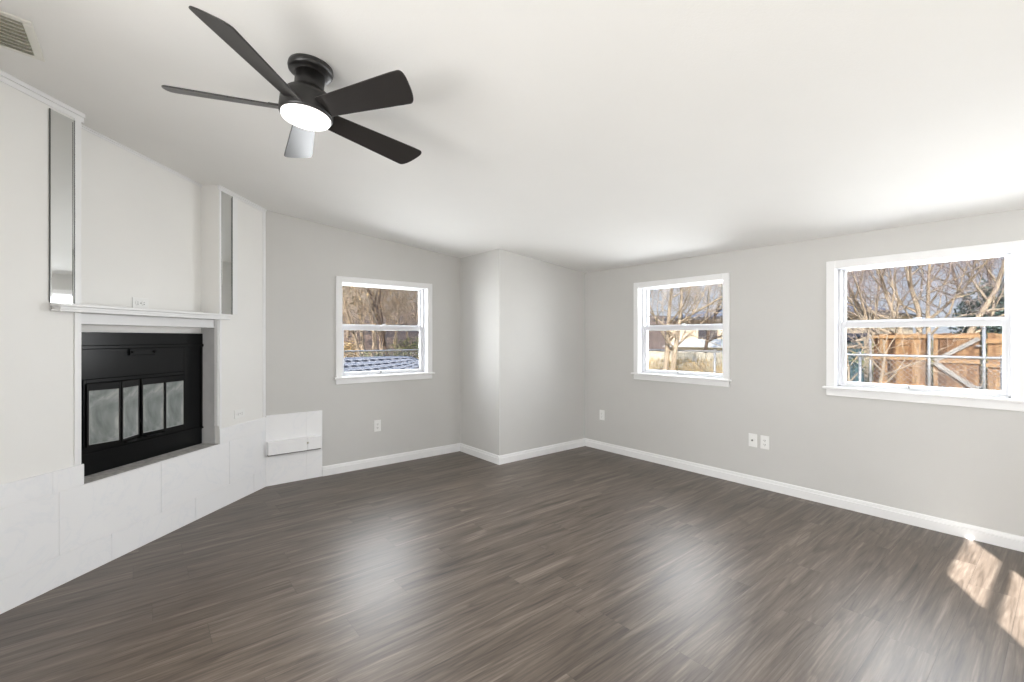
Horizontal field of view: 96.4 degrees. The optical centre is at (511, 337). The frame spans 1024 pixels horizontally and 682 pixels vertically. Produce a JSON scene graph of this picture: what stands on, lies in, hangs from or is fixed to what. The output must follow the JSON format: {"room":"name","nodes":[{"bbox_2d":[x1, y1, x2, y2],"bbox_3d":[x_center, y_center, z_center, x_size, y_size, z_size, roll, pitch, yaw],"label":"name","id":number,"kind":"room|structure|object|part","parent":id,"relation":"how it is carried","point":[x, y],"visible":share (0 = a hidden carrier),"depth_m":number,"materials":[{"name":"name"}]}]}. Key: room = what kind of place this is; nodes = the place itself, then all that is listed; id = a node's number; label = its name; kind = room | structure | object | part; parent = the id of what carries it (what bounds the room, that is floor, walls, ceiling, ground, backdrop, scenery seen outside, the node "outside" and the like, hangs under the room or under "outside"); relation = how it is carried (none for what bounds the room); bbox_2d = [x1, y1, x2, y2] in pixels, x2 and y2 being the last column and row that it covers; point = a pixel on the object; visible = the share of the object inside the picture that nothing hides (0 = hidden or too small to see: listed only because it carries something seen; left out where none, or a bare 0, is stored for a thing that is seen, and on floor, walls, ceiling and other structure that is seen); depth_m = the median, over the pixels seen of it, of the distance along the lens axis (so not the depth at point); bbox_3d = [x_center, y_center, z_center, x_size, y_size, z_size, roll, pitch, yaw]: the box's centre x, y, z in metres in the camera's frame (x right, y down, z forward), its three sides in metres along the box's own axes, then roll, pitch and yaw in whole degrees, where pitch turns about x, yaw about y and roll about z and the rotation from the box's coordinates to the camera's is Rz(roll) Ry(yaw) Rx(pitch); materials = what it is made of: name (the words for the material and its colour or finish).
{"room":"living room","nodes":[
{"label":"living room","id":0,"kind":"room"},
{"bbox_2d":[0,81,264,484],"bbox_3d":[-2.526,-0.009,2.889,0.300,2.679,2.480,0,0,8],"label":"wall","id":1,"kind":"structure","parent":0,"point":[148,231],"depth_m":2.77,"materials":[{"name":"white paint"}]},
{"bbox_2d":[0,70,84,122],"bbox_3d":[-2.474,-1.269,2.109,0.016,0.120,0.949,0,0,8],"label":"trim","id":2,"kind":"structure","parent":1,"relation":"attached to","point":[5,78],"depth_m":2.37,"materials":[{"name":"white paint"}]},
{"bbox_2d":[49,108,74,303],"bbox_3d":[-2.428,-0.699,2.473,0.007,1.022,0.123,0,0,8],"label":"mirror","id":3,"kind":"object","parent":1,"relation":"attached to","point":[61,127],"visible":0.98,"depth_m":2.47,"materials":[{"name":"silver metal"}]},
{"bbox_2d":[74,118,80,465],"bbox_3d":[-2.418,-0.260,2.549,0.007,1.936,0.035,0,0,8],"label":"trim","id":4,"kind":"structure","parent":1,"relation":"attached to","point":[77,125],"depth_m":2.54,"materials":[{"name":"white paint"}]},
{"bbox_2d":[0,417,265,613],"bbox_3d":[-2.371,1.020,2.868,0.012,0.621,2.480,0,0,8],"label":"tile","id":5,"kind":"structure","parent":1,"relation":"attached to","point":[56,528],"depth_m":2.69,"materials":[{"name":"white tile"}]},
{"bbox_2d":[132,297,147,308],"bbox_3d":[-2.495,-0.233,3.077,0.008,0.072,0.115,0,0,8],"label":"wall outlet","id":6,"kind":"object","parent":1,"relation":"attached to","point":[136,302],"visible":0.98,"depth_m":3.07,"materials":[{"name":"white plastic"}]},
{"bbox_2d":[50,303,230,327],"bbox_3d":[-2.395,-0.131,3.013,0.223,0.106,1.200,0,0,8],"label":"mantel shelf","id":7,"kind":"object","parent":1,"relation":"attached to","point":[90,314],"visible":0.79,"depth_m":2.90,"materials":[{"name":"white paint"}]},
{"bbox_2d":[81,124,202,187],"bbox_3d":[-2.493,-1.222,3.084,0.012,0.096,1.005,0,0,8],"label":"trim","id":8,"kind":"structure","parent":1,"relation":"attached to","point":[82,126],"depth_m":3.06,"materials":[{"name":"white paint"}]},
{"bbox_2d":[81,332,203,475],"bbox_3d":[-2.456,0.395,3.079,0.110,0.855,1.003,0,0,8],"label":"fireplace","id":9,"kind":"object","parent":1,"relation":"attached to","point":[142,393],"visible":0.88,"depth_m":3.04,"materials":[{"name":"black metal"}]},
{"bbox_3d":[-2.489,0.463,2.794,0.012,0.378,0.170,0,0,25],"label":"glass door","id":10,"kind":"part","parent":9,"relation":"part of","materials":[{"name":"glass"}]},
{"bbox_3d":[-2.489,0.477,2.794,0.004,0.322,0.150,0,0,25],"label":"door glass","id":11,"kind":"part","parent":9,"relation":"part of","materials":[{"name":"glass"}]},
{"bbox_3d":[-2.466,0.463,2.958,0.012,0.378,0.170,0,0,-9],"label":"glass door","id":12,"kind":"part","parent":9,"relation":"part of","materials":[{"name":"glass"}]},
{"bbox_3d":[-2.466,0.477,2.958,0.004,0.322,0.150,0,0,-9],"label":"door glass","id":13,"kind":"part","parent":9,"relation":"part of","materials":[{"name":"glass"}]},
{"bbox_3d":[-2.449,0.660,2.961,0.026,0.018,0.143,0,0,-9],"label":"door handle","id":14,"kind":"part","parent":9,"relation":"part of","materials":[{"name":"black metal"}]},
{"bbox_3d":[-2.494,0.470,3.059,0.025,0.440,0.715,0,0,8],"label":"door frame","id":15,"kind":"part","parent":9,"relation":"part of","materials":[{"name":"black metal"}]},
{"bbox_3d":[-2.490,0.763,3.084,0.017,0.118,0.979,0,0,8],"label":"panel","id":16,"kind":"part","parent":9,"relation":"part of","materials":[{"name":"black metal"}]},
{"bbox_3d":[-2.484,0.095,3.080,0.011,0.041,0.184,0,0,8],"label":"damper plate","id":17,"kind":"part","parent":9,"relation":"part of","materials":[{"name":"black metal"}]},
{"bbox_3d":[-2.462,0.463,3.142,0.012,0.378,0.170,0,0,10],"label":"glass door","id":18,"kind":"part","parent":9,"relation":"part of","materials":[{"name":"glass"}]},
{"bbox_3d":[-2.462,0.477,3.142,0.004,0.322,0.150,0,0,10],"label":"door glass","id":19,"kind":"part","parent":9,"relation":"part of","materials":[{"name":"glass"}]},
{"bbox_3d":[-2.445,0.660,3.139,0.026,0.018,0.143,0,0,10],"label":"door handle","id":20,"kind":"part","parent":9,"relation":"part of","materials":[{"name":"black metal"}]},
{"bbox_3d":[-2.439,0.463,3.311,0.012,0.378,0.170,0,0,6],"label":"glass door","id":21,"kind":"part","parent":9,"relation":"part of","materials":[{"name":"glass"}]},
{"bbox_3d":[-2.439,0.477,3.311,0.004,0.322,0.150,0,0,6],"label":"door glass","id":22,"kind":"part","parent":9,"relation":"part of","materials":[{"name":"glass"}]},
{"bbox_2d":[84,443,216,483],"bbox_3d":[-2.425,0.827,3.075,0.148,0.007,1.003,0,0,8],"label":"ledge","id":23,"kind":"object","parent":1,"relation":"attached to","point":[104,474],"visible":0.79,"depth_m":3.00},
{"bbox_2d":[201,328,214,443],"bbox_3d":[-2.370,0.342,3.572,0.119,0.960,0.004,0,0,7],"label":"trim","id":24,"kind":"structure","parent":1,"relation":"attached to","point":[208,432],"depth_m":3.57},
{"bbox_2d":[214,320,218,425],"bbox_3d":[-2.297,0.274,3.559,0.030,0.823,0.010,0,0,8],"label":"trim","id":25,"kind":"structure","parent":1,"relation":"attached to","point":[216,322],"depth_m":3.56,"materials":[{"name":"white paint"}]},
{"bbox_2d":[219,190,221,428],"bbox_3d":[-2.276,-0.222,3.573,0.007,1.860,0.022,0,0,8],"label":"trim","id":26,"kind":"structure","parent":1,"relation":"attached to","point":[220,191],"depth_m":3.57,"materials":[{"name":"white paint"}]},
{"bbox_2d":[221,192,232,314],"bbox_3d":[-2.267,-0.668,3.640,0.007,0.961,0.119,0,0,8],"label":"mirror","id":27,"kind":"object","parent":1,"relation":"attached to","point":[227,200],"visible":0.98,"depth_m":3.65,"materials":[{"name":"silver metal"}]},
{"bbox_2d":[233,197,237,314],"bbox_3d":[-2.256,-0.666,3.728,0.006,0.952,0.055,0,0,8],"label":"trim","id":28,"kind":"structure","parent":1,"relation":"attached to","point":[235,201],"depth_m":3.73,"materials":[{"name":"white paint"}]},
{"bbox_2d":[234,408,244,418],"bbox_3d":[-2.247,0.625,3.780,0.008,0.072,0.115,0,0,8],"label":"wall outlet","id":29,"kind":"object","parent":1,"relation":"attached to","point":[239,413],"visible":1,"depth_m":3.77,"materials":[{"name":"white plastic"}]},
{"bbox_2d":[217,185,266,212],"bbox_3d":[-2.237,-1.149,3.822,0.016,0.075,0.554,0,0,8],"label":"trim","id":30,"kind":"structure","parent":1,"relation":"attached to","point":[219,187],"depth_m":3.77,"materials":[{"name":"white paint"}]},
{"bbox_2d":[263,212,265,416],"bbox_3d":[-2.207,-0.207,4.079,0.007,1.815,0.034,0,0,8],"label":"trim","id":31,"kind":"structure","parent":1,"relation":"attached to","point":[264,214],"depth_m":4.08,"materials":[{"name":"white paint"}]},
{"bbox_2d":[104,210,459,465],"bbox_3d":[-1.708,-0.023,4.606,5.381,2.706,0.160,0,0,-39],"label":"wall","id":32,"kind":"structure","parent":0,"point":[304,258],"depth_m":4.52,"materials":[{"name":"grey paint"}]},
{"bbox_2d":[266,410,321,486],"bbox_3d":[-2.012,1.013,4.248,0.485,0.634,0.012,0,0,-39],"label":"tile","id":33,"kind":"structure","parent":32,"relation":"attached to","point":[291,467],"depth_m":4.23,"materials":[{"name":"white stone"}]},
{"bbox_2d":[267,435,321,456],"bbox_3d":[-1.997,0.992,4.220,0.458,0.127,0.051,0,0,-39],"label":"ledge","id":34,"kind":"object","parent":33,"relation":"attached to","point":[286,446],"visible":1,"depth_m":4.19,"materials":[{"name":"white stone"}]},
{"bbox_2d":[374,420,380,431],"bbox_3d":[-1.396,0.913,4.752,0.074,0.118,0.008,0,0,-39],"label":"wall outlet","id":35,"kind":"object","parent":32,"relation":"attached to","point":[377,423],"visible":1,"depth_m":4.75,"materials":[{"name":"white plastic"}]},
{"bbox_2d":[333,276,434,384],"bbox_3d":[-1.352,-0.074,4.867,1.106,1.065,0.195,0,0,-39],"label":"window","id":36,"kind":"structure","parent":32,"relation":"in","point":[384,327],"depth_m":4.88,"materials":[{"name":"white paint"}]},
{"bbox_3d":[-1.396,-0.336,4.920,0.866,0.395,0.004,0,0,-39],"label":"pane","id":37,"kind":"part","parent":36,"relation":"part of","materials":[{"name":"clear glass"}]},
{"bbox_3d":[-1.396,-0.315,4.920,0.902,0.447,0.028,0,0,-39],"label":"sash","id":38,"kind":"part","parent":36,"relation":"part of","materials":[{"name":"white plastic"}]},
{"bbox_3d":[-1.373,0.134,4.892,0.850,0.425,0.004,0,0,-39],"label":"pane","id":39,"kind":"part","parent":36,"relation":"part of","materials":[{"name":"clear glass"}]},
{"bbox_3d":[-1.369,0.124,4.887,0.902,0.500,0.040,0,0,-39],"label":"sash","id":40,"kind":"part","parent":36,"relation":"part of","materials":[{"name":"white plastic"}]},
{"bbox_3d":[-1.332,0.395,4.841,1.106,0.018,0.130,0,0,-39],"label":"sill","id":41,"kind":"part","parent":36,"relation":"part of","materials":[{"name":"white paint"}]},
{"bbox_2d":[322,443,459,475],"bbox_3d":[-1.213,1.284,4.896,1.571,0.092,0.016,0,0,-39],"label":"baseboard","id":42,"kind":"structure","parent":32,"relation":"attached to","point":[412,455],"depth_m":4.81,"materials":[{"name":"white paint"}]},
{"bbox_2d":[0,0,1023,272],"bbox_3d":[0.162,-1.137,2.433,5.541,0.698,5.892,0,0,-39],"label":"ceiling","id":43,"kind":"structure","parent":0,"point":[585,136],"depth_m":2.17,"materials":[{"name":"white paint"}]},
{"bbox_2d":[0,10,44,61],"bbox_3d":[-2.193,-1.281,1.832,0.422,0.057,0.336,0,0,-39],"label":"ceiling vent","id":44,"kind":"object","parent":43,"relation":"in","point":[17,34],"visible":1,"depth_m":1.93,"materials":[{"name":"white metal"}]},
{"bbox_2d":[161,6,421,163],"bbox_3d":[-0.895,-1.044,1.930,1.070,0.278,1.028,0,0,10],"label":"ceiling fan","id":45,"kind":"object","parent":43,"relation":"hanging from","point":[304,103],"visible":1,"depth_m":1.90,"materials":[{"name":"brown metal"}]},
{"bbox_3d":[-1.204,-1.003,1.914,0.467,0.008,0.141,5,15,-10],"label":"blade","id":46,"kind":"part","parent":45,"relation":"part of","materials":[{"name":"black wood"}]},
{"bbox_3d":[-0.926,-0.998,1.651,0.141,0.009,0.467,22,-1,8],"label":"blade","id":47,"kind":"part","parent":45,"relation":"part of","materials":[{"name":"black wood"}]},
{"bbox_3d":[-1.041,-0.971,2.259,0.141,0.008,0.467,-15,6,-28],"label":"blade","id":48,"kind":"part","parent":45,"relation":"part of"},
{"bbox_2d":[280,103,330,130],"bbox_3d":[-0.887,-0.941,1.971,0.200,0.028,0.200,7,-4,-39],"label":"diffuser","id":49,"kind":"object","parent":45,"relation":"attached to","point":[307,116],"depth_m":1.93,"materials":[{"name":"white glass"}]},
{"bbox_3d":[-0.591,-0.963,1.833,0.467,0.008,0.141,3,-22,25],"label":"blade","id":50,"kind":"part","parent":45,"relation":"part of","materials":[{"name":"black wood"}]},
{"bbox_3d":[-0.662,-0.947,2.209,0.141,0.008,0.467,-23,-20,39],"label":"blade","id":51,"kind":"part","parent":45,"relation":"part of","materials":[{"name":"black wood"}]},
{"bbox_2d":[0,446,1023,681],"bbox_3d":[0.224,1.390,2.484,5.381,0.120,5.892,0,0,-39],"label":"floor","id":52,"kind":"structure","parent":0,"point":[585,563],"depth_m":2.38,"materials":[{"name":"brown wood"}]},
{"bbox_2d":[460,249,584,455],"bbox_3d":[0.148,0.181,5.528,1.338,2.298,0.752,0,0,-39],"label":"wall","id":53,"kind":"structure","parent":0,"point":[522,318],"depth_m":5.14,"materials":[{"name":"grey paint"}]},
{"bbox_2d":[460,443,498,463],"bbox_3d":[-0.377,1.284,5.101,0.016,0.092,0.752,0,0,-39],"label":"baseboard","id":54,"kind":"structure","parent":53,"relation":"attached to","point":[476,452],"depth_m":5.07,"materials":[{"name":"white paint"}]},
{"bbox_2d":[498,438,584,464],"bbox_3d":[0.384,1.284,5.225,1.354,0.092,0.016,0,0,-39],"label":"baseboard","id":55,"kind":"structure","parent":53,"relation":"attached to","point":[521,455],"depth_m":5.16,"materials":[{"name":"white paint"}]},
{"bbox_2d":[585,209,1023,536],"bbox_3d":[2.249,0.248,4.130,0.160,2.164,5.892,0,0,-39],"label":"wall","id":56,"kind":"structure","parent":0,"point":[961,464],"depth_m":3.81,"materials":[{"name":"grey paint"}]},
{"bbox_2d":[600,410,604,419],"bbox_3d":[1.070,0.918,5.447,0.008,0.118,0.074,0,0,-39],"label":"wall outlet","id":57,"kind":"object","parent":56,"relation":"attached to","point":[602,412],"visible":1,"depth_m":5.44,"materials":[{"name":"white plastic"}]},
{"bbox_2d":[631,273,731,386],"bbox_3d":[1.741,-0.074,4.719,0.195,1.065,1.106,0,0,-39],"label":"window","id":58,"kind":"structure","parent":56,"relation":"in","point":[682,325],"depth_m":4.72,"materials":[{"name":"white paint"}]},
{"bbox_3d":[1.716,0.395,4.699,0.130,0.018,1.106,0,0,-39],"label":"sill","id":59,"kind":"part","parent":58,"relation":"part of","materials":[{"name":"white paint"}]},
{"bbox_3d":[1.762,0.124,4.736,0.040,0.500,0.902,0,0,-39],"label":"sash","id":60,"kind":"part","parent":58,"relation":"part of","materials":[{"name":"white plastic"}]},
{"bbox_3d":[1.794,-0.315,4.763,0.028,0.447,0.902,0,0,-39],"label":"sash","id":61,"kind":"part","parent":58,"relation":"part of","materials":[{"name":"clear glass"}]},
{"bbox_3d":[1.766,0.134,4.740,0.004,0.425,0.850,0,0,-39],"label":"pane","id":62,"kind":"part","parent":58,"relation":"part of","materials":[{"name":"clear glass"}]},
{"bbox_3d":[1.794,-0.336,4.763,0.004,0.395,0.866,0,0,-39],"label":"pane","id":63,"kind":"part","parent":58,"relation":"part of","materials":[{"name":"clear glass"}]},
{"bbox_2d":[749,433,756,446],"bbox_3d":[2.157,0.918,4.105,0.014,0.118,0.074,0,0,-39],"label":"cable plate","id":64,"kind":"object","parent":56,"relation":"attached to","point":[752,437],"visible":1,"depth_m":4.10,"materials":[{"name":"white plastic"}]},
{"bbox_2d":[760,435,768,449],"bbox_3d":[2.224,0.920,4.028,0.008,0.118,0.074,0,0,-39],"label":"wall outlet","id":65,"kind":"object","parent":56,"relation":"attached to","point":[764,440],"visible":1,"depth_m":4.03,"materials":[{"name":"white plastic"}]},
{"bbox_2d":[585,438,1023,551],"bbox_3d":[2.418,1.284,3.783,0.016,0.092,4.820,0,0,-39],"label":"baseboard","id":66,"kind":"structure","parent":56,"relation":"attached to","point":[998,538],"depth_m":3.59,"materials":[{"name":"white paint"}]},
{"bbox_2d":[822,240,1023,411],"bbox_3d":[2.901,-0.074,3.292,0.195,1.065,1.106,0,0,-39],"label":"window","id":67,"kind":"structure","parent":56,"relation":"in","point":[940,326],"depth_m":3.24,"materials":[{"name":"white paint"}]},
{"bbox_3d":[2.876,0.395,3.272,0.130,0.018,1.106,0,0,-39],"label":"sill","id":68,"kind":"part","parent":67,"relation":"part of","materials":[{"name":"white paint"}]},
{"bbox_3d":[2.927,0.134,3.313,0.004,0.425,0.850,0,0,-39],"label":"pane","id":69,"kind":"part","parent":67,"relation":"part of","materials":[{"name":"clear glass"}]},
{"bbox_3d":[2.922,0.124,3.309,0.040,0.500,0.902,0,0,-39],"label":"sash","id":70,"kind":"part","parent":67,"relation":"part of","materials":[{"name":"white plastic"}]},
{"bbox_3d":[2.955,-0.315,3.336,0.028,0.447,0.902,0,0,-39],"label":"sash","id":71,"kind":"part","parent":67,"relation":"part of","materials":[{"name":"clear glass"}]},
{"bbox_3d":[2.955,-0.336,3.336,0.004,0.395,0.866,0,0,-39],"label":"pane","id":72,"kind":"part","parent":67,"relation":"part of","materials":[{"name":"clear glass"}]}
]}

